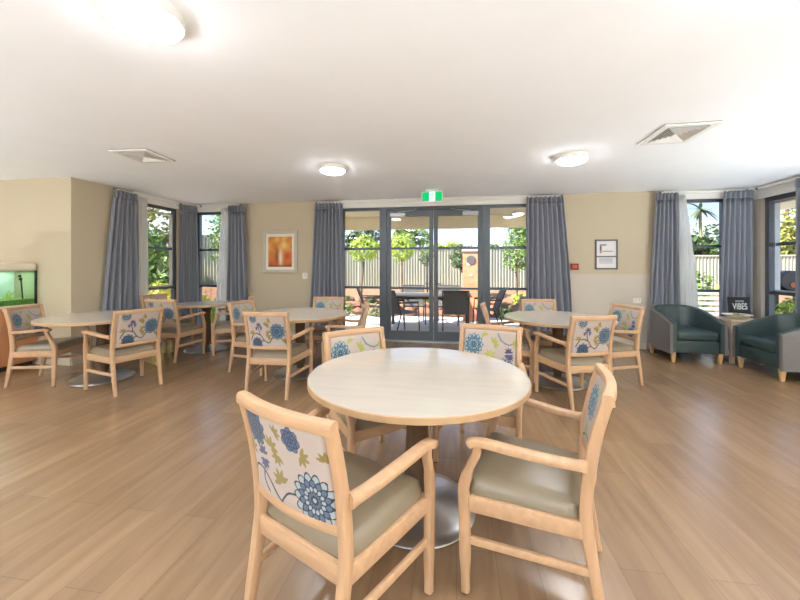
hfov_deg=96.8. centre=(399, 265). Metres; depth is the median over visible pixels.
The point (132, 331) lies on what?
dining chair
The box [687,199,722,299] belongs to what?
window
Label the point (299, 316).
round table
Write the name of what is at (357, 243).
standard tree
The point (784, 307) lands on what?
shrub
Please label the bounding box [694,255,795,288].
metal fence
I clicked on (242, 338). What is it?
seat cushion
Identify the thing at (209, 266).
metal fence
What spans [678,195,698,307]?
sheer curtain
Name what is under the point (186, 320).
seat cushion
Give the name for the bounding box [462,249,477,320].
brick pillar
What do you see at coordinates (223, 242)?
sheer curtain
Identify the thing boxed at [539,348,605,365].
seat cushion
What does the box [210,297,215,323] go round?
shrub
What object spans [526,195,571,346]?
curtain
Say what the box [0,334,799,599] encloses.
floor
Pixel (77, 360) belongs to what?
baseboard
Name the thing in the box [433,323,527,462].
dining chair
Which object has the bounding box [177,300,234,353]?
round table
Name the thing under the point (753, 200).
wall
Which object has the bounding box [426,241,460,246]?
tree
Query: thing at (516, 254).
standard tree
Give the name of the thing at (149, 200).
trim
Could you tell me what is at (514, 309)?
rock
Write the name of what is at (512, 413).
seat cushion
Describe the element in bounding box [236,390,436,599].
dining chair
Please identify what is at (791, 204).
eave
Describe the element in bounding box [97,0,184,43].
ceiling light
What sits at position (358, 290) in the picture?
patio chair
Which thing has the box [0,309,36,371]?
base cabinet
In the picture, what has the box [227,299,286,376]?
dining chair
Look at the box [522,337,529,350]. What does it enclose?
seat cushion
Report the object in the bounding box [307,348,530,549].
round table
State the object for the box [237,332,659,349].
baseboard
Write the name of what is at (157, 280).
shrub
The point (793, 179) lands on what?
track
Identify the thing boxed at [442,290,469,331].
patio chair
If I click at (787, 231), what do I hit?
tree
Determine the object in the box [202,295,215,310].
shrub
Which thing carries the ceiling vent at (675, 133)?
in the ceiling
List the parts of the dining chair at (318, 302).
seat frame, leg, rail, panel, rail, leg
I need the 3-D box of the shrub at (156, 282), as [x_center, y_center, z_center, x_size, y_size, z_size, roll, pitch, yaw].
[-5.347,0.893,7.845,0.836,1.185,0.776,0,0,44]
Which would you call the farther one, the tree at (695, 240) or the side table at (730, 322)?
the tree at (695, 240)
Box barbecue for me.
[774,270,794,314]
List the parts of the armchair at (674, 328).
leg, leg, seat, leg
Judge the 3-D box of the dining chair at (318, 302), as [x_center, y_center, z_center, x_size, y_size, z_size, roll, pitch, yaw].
[-1.114,0.906,5.114,0.644,0.883,0.590,0,0,9]
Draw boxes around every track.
[113,188,180,203]
[200,204,241,206]
[315,195,562,203]
[659,189,747,193]
[755,177,799,189]
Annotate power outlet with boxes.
[633,298,640,302]
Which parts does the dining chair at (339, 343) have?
leg, leg, rail, panel, seat frame, leg, leg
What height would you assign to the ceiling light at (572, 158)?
0.088 m
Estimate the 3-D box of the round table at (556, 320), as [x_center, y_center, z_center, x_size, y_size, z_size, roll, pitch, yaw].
[1.841,0.970,4.143,1.238,0.750,1.238,0,0,9]
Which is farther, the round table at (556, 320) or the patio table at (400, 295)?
the patio table at (400, 295)
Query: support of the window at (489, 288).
in the wall at (627, 217)
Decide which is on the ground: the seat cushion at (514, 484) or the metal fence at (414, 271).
the metal fence at (414, 271)
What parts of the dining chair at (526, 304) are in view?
leg, leg, rail, panel, seat frame, leg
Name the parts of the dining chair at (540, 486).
leg, leg, seat frame, armrest, armrest, rail, leg, panel, leg, rail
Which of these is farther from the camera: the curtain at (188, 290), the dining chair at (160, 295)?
the curtain at (188, 290)
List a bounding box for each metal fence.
[150,234,219,284]
[345,248,525,288]
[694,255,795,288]
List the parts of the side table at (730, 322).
leg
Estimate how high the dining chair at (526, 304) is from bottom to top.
0.883 m
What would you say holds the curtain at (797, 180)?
hanging from the track at (793, 179)
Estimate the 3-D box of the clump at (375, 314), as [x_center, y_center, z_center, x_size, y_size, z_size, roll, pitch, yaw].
[-0.608,1.200,9.599,0.561,0.440,0.384,0,0,9]
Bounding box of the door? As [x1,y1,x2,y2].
[382,205,486,343]
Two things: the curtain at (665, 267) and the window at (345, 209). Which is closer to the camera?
the curtain at (665, 267)
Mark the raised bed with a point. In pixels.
(211, 292)
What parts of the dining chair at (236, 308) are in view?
leg, armrest, rail, seat frame, panel, leg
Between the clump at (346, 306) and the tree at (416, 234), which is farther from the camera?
the tree at (416, 234)
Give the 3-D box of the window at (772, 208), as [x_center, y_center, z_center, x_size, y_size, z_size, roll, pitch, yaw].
[5.400,0.130,4.577,0.075,2.310,1.530,0,0,9]
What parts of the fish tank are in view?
panel, trim, lid, corner trim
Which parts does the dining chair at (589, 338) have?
leg, armrest, leg, seat frame, leg, rail, panel, rail, leg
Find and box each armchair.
[649,304,727,363]
[733,313,799,381]
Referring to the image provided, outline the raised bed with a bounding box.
[152,287,216,300]
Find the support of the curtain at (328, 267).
hanging from the track at (541, 195)
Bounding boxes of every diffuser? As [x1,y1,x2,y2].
[321,167,344,174]
[557,156,587,165]
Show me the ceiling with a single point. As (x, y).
(456, 98)
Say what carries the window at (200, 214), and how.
in the wall at (627, 217)
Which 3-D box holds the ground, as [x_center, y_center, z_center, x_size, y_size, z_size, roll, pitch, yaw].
[3.887,1.320,24.544,60.000,1.050,30.300,0,0,9]
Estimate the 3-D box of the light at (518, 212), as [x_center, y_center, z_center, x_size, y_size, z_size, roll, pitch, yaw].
[2.238,-0.991,6.713,0.220,0.088,0.220,0,0,9]
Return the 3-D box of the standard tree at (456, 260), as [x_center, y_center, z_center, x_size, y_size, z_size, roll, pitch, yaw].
[1.906,0.221,10.619,0.940,1.847,0.869,0,0,-31]
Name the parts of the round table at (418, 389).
plate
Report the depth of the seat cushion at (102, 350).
3.83 m
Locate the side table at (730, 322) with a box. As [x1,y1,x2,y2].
[713,316,764,364]
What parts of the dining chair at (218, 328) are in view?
leg, leg, armrest, seat frame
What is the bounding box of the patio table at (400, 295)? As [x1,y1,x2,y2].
[392,292,471,323]
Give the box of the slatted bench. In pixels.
[698,292,718,315]
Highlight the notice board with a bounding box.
[519,296,525,326]
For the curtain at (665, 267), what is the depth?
5.60 m
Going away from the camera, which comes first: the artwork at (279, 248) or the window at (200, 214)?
the artwork at (279, 248)
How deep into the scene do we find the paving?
8.49 m
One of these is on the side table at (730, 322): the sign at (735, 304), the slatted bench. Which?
the sign at (735, 304)
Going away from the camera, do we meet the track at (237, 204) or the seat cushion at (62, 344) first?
the seat cushion at (62, 344)
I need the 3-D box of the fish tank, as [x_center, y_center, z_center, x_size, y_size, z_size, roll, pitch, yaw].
[-5.239,0.239,4.444,0.390,0.612,0.926,0,0,9]
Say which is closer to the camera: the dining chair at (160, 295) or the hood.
the dining chair at (160, 295)
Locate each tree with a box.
[148,208,170,241]
[148,229,168,285]
[203,215,220,259]
[345,230,391,247]
[349,234,379,293]
[391,231,416,291]
[392,229,428,246]
[418,239,433,292]
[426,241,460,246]
[448,243,473,286]
[500,230,525,297]
[505,228,525,245]
[687,203,717,254]
[690,222,718,251]
[691,235,718,254]
[780,208,795,254]
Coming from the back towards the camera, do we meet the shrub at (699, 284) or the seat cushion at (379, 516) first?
the shrub at (699, 284)
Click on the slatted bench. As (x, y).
(699, 293)
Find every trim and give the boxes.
[133,191,192,209]
[193,204,236,211]
[342,195,528,207]
[664,188,751,198]
[752,176,799,199]
[754,198,764,318]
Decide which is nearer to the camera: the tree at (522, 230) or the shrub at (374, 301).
the shrub at (374, 301)
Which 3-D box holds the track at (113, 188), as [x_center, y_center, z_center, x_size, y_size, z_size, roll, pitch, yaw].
[-4.205,-1.160,5.992,0.035,0.030,1.315,0,0,9]
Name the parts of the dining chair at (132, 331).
leg, armrest, leg, seat frame, rail, panel, rail, leg, leg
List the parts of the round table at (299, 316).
plate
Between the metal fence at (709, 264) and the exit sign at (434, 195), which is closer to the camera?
the exit sign at (434, 195)
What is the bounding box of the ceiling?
[0,0,799,207]
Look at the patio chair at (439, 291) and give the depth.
8.73 m
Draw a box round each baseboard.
[33,357,70,365]
[71,357,82,364]
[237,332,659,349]
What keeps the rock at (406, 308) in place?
on the paving
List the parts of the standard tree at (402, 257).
crown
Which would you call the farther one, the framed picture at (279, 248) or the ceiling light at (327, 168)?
the framed picture at (279, 248)
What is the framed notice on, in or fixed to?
attached to the wall at (627, 217)
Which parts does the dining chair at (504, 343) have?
leg, leg, panel, rail, seat frame, leg, leg, armrest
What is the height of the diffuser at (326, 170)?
0.046 m
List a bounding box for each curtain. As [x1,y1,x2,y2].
[102,189,138,342]
[139,197,147,308]
[178,204,198,334]
[215,208,227,333]
[225,205,247,335]
[309,202,344,329]
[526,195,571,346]
[647,192,679,348]
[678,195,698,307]
[719,190,753,349]
[795,178,799,312]
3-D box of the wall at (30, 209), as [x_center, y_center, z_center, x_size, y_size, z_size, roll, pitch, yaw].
[-5.701,0.070,5.079,2.250,2.550,0.150,0,0,9]
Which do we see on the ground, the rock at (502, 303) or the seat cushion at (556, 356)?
the rock at (502, 303)
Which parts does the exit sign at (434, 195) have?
white panel, green panel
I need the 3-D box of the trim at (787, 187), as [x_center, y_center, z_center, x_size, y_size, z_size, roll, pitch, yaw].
[5.317,-1.110,4.585,0.029,0.190,1.820,0,0,9]
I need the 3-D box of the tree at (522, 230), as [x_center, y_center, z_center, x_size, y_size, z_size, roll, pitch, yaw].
[5.820,-0.554,14.453,3.132,3.198,1.551,0,0,33]
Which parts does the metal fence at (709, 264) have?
rail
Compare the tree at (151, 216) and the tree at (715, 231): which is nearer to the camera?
the tree at (151, 216)
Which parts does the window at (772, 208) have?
sash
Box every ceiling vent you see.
[108,148,174,162]
[638,120,721,145]
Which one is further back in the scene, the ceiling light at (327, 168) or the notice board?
the notice board
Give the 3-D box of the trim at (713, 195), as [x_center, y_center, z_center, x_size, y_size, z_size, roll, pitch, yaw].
[4.860,-1.133,5.593,1.250,0.145,0.029,0,0,9]
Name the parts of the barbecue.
leg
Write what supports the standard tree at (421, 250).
on the ground
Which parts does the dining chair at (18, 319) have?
leg, rail, panel, rail, armrest, leg, leg, seat frame, leg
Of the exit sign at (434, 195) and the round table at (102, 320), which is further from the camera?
the exit sign at (434, 195)
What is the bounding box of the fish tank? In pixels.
[0,262,36,308]
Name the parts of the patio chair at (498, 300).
leg, leg, backrest, leg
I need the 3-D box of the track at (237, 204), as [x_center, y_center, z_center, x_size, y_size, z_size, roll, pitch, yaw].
[-3.448,-1.160,6.838,0.885,0.030,0.035,0,0,9]
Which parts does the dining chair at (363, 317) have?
leg, armrest, armrest, panel, leg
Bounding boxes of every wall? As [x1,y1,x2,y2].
[0,177,61,340]
[62,177,178,358]
[199,191,686,343]
[753,200,753,318]
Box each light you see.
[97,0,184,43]
[320,163,345,174]
[512,210,523,215]
[555,151,588,165]
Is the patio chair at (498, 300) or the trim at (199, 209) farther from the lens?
the patio chair at (498, 300)
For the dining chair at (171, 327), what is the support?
on the floor
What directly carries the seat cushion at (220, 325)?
on the dining chair at (218, 328)
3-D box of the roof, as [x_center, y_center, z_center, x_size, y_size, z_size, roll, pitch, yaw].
[0.817,0.110,6.917,6.450,2.530,1.000,0,0,9]
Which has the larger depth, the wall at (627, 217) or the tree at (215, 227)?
the tree at (215, 227)
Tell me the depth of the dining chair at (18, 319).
4.00 m
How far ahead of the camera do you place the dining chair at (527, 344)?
4.00 m
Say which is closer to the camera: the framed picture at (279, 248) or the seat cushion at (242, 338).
the seat cushion at (242, 338)
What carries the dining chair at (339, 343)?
on the floor
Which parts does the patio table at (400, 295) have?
leg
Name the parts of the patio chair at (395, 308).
backrest, leg, seat, leg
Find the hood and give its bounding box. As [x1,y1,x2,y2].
[780,270,794,289]
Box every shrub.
[148,280,170,297]
[148,280,170,298]
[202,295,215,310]
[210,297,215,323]
[368,299,377,303]
[511,292,524,304]
[696,269,717,311]
[774,297,794,313]
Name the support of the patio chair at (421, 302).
on the paving
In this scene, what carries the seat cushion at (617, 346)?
on the dining chair at (630, 317)
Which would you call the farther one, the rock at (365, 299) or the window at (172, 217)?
the rock at (365, 299)
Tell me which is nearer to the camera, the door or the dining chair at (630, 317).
the dining chair at (630, 317)
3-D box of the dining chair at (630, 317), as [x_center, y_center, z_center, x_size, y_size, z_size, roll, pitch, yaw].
[2.448,0.906,4.176,0.590,0.883,0.644,0,0,-9]
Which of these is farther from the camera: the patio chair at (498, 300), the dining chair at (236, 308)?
the patio chair at (498, 300)
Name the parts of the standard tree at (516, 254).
crown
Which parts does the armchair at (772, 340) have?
leg, seat, leg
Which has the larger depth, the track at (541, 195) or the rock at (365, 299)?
the rock at (365, 299)
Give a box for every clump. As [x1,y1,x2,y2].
[345,302,353,315]
[368,302,379,316]
[493,305,512,319]
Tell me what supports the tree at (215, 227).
on the raised bed
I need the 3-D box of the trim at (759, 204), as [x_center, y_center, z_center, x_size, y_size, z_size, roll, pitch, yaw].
[5.532,0.160,5.401,0.162,2.370,0.140,0,0,9]
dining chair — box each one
[2,304,92,387]
[81,307,163,396]
[139,293,194,352]
[144,299,205,362]
[211,294,253,356]
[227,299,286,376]
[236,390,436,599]
[242,311,313,399]
[295,297,344,354]
[321,301,369,363]
[322,326,430,453]
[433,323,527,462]
[458,363,616,599]
[480,302,533,386]
[520,299,566,371]
[533,315,617,410]
[572,303,644,385]
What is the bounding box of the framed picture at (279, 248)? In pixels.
[262,230,297,272]
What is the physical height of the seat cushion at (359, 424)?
0.075 m
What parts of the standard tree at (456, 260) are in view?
crown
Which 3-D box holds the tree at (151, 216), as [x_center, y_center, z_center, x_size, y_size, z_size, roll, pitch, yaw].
[-7.957,-0.991,10.823,3.790,4.871,1.249,0,0,9]
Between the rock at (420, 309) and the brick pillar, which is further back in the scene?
the rock at (420, 309)
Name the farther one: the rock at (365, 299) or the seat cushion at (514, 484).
the rock at (365, 299)
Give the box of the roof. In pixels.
[345,207,525,230]
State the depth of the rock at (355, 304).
10.19 m
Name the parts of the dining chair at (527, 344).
rail, leg, armrest, leg, seat frame, leg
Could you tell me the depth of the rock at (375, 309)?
9.75 m
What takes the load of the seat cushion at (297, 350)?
on the dining chair at (269, 333)
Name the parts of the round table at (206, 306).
plate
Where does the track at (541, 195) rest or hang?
attached to the ceiling
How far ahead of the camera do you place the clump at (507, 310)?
9.05 m
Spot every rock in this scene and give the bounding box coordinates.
[345,301,361,309]
[351,307,361,314]
[358,296,368,303]
[367,308,379,315]
[405,307,415,316]
[417,307,428,316]
[492,302,508,308]
[506,307,518,312]
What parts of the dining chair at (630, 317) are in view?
leg, seat frame, rail, panel, armrest, rail, leg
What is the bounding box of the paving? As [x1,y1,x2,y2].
[211,315,518,339]
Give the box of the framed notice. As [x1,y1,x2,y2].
[595,239,617,268]
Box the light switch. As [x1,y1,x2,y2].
[302,273,307,278]
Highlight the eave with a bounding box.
[775,197,795,209]
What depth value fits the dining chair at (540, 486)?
1.42 m
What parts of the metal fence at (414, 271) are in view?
post, post, post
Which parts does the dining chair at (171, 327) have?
rail, panel, rail, leg, leg, seat frame, armrest, leg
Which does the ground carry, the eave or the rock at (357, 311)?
the rock at (357, 311)
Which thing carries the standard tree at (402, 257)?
on the ground
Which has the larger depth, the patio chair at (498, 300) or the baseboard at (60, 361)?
the patio chair at (498, 300)
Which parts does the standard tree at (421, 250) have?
crown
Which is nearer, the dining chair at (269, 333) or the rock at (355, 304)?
the dining chair at (269, 333)
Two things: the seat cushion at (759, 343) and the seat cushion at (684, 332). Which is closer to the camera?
the seat cushion at (759, 343)
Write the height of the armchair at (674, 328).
0.750 m
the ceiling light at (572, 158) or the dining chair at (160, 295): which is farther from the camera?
the dining chair at (160, 295)
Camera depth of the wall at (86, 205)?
4.98 m
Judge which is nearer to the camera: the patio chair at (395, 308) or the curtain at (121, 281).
the curtain at (121, 281)
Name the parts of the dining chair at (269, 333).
leg, rail, leg, panel, rail, seat frame, leg, armrest, leg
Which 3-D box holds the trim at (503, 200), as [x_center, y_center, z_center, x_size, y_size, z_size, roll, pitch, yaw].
[0.557,-1.133,6.267,3.300,0.145,0.044,0,0,9]
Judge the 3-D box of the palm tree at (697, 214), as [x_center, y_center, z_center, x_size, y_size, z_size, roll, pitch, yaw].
[11.464,-0.678,13.516,1.086,3.449,1.136,0,0,9]
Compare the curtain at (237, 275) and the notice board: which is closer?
the curtain at (237, 275)
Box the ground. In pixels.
[345,288,792,317]
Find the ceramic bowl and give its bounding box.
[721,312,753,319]
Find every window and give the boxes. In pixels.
[147,203,175,298]
[198,212,220,325]
[343,208,381,325]
[487,204,525,319]
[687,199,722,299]
[765,191,795,316]
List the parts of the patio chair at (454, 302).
leg, backrest, leg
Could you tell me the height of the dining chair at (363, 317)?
0.883 m
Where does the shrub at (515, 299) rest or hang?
on the ground
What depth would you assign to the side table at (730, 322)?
4.91 m
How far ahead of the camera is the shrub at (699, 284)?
7.28 m
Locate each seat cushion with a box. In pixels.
[16,337,83,350]
[90,343,154,356]
[161,323,201,332]
[180,318,190,322]
[215,320,230,329]
[236,334,245,341]
[252,343,307,357]
[267,450,421,557]
[305,326,339,335]
[336,412,386,429]
[470,432,580,518]
[500,409,515,416]
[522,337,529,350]
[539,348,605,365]
[612,340,634,351]
[677,325,717,340]
[741,335,775,352]
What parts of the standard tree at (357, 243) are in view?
crown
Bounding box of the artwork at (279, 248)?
[268,237,291,266]
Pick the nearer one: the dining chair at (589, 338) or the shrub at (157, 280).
the dining chair at (589, 338)
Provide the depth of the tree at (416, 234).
15.93 m
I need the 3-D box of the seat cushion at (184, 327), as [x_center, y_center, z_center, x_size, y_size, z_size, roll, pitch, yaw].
[-3.299,0.911,5.255,0.493,0.075,0.452,0,0,9]
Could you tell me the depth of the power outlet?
5.75 m
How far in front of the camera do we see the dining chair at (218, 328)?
5.33 m
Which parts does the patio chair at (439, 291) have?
backrest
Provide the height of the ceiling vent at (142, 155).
0.024 m
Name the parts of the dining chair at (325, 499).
leg, rail, panel, rail, armrest, leg, seat frame, armrest, leg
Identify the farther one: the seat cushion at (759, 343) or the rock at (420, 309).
the rock at (420, 309)
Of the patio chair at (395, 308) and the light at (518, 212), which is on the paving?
the patio chair at (395, 308)
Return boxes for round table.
[31,309,135,386]
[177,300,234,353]
[260,308,347,379]
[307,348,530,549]
[504,311,617,390]
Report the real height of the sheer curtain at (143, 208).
2.430 m
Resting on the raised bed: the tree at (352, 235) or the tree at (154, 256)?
the tree at (154, 256)
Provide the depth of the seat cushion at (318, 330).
4.86 m
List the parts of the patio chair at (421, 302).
backrest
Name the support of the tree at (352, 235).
on the ground
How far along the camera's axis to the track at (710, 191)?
5.54 m
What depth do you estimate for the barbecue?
6.43 m
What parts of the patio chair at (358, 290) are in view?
seat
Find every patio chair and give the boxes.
[357,285,379,325]
[391,290,419,330]
[403,285,425,324]
[438,285,458,325]
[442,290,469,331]
[472,290,505,325]
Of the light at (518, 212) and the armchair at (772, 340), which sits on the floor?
the armchair at (772, 340)
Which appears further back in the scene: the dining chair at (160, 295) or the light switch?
the light switch
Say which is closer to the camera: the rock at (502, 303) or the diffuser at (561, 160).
the diffuser at (561, 160)
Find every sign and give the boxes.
[422,189,442,201]
[727,297,750,313]
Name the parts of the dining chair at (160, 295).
leg, rail, panel, leg, leg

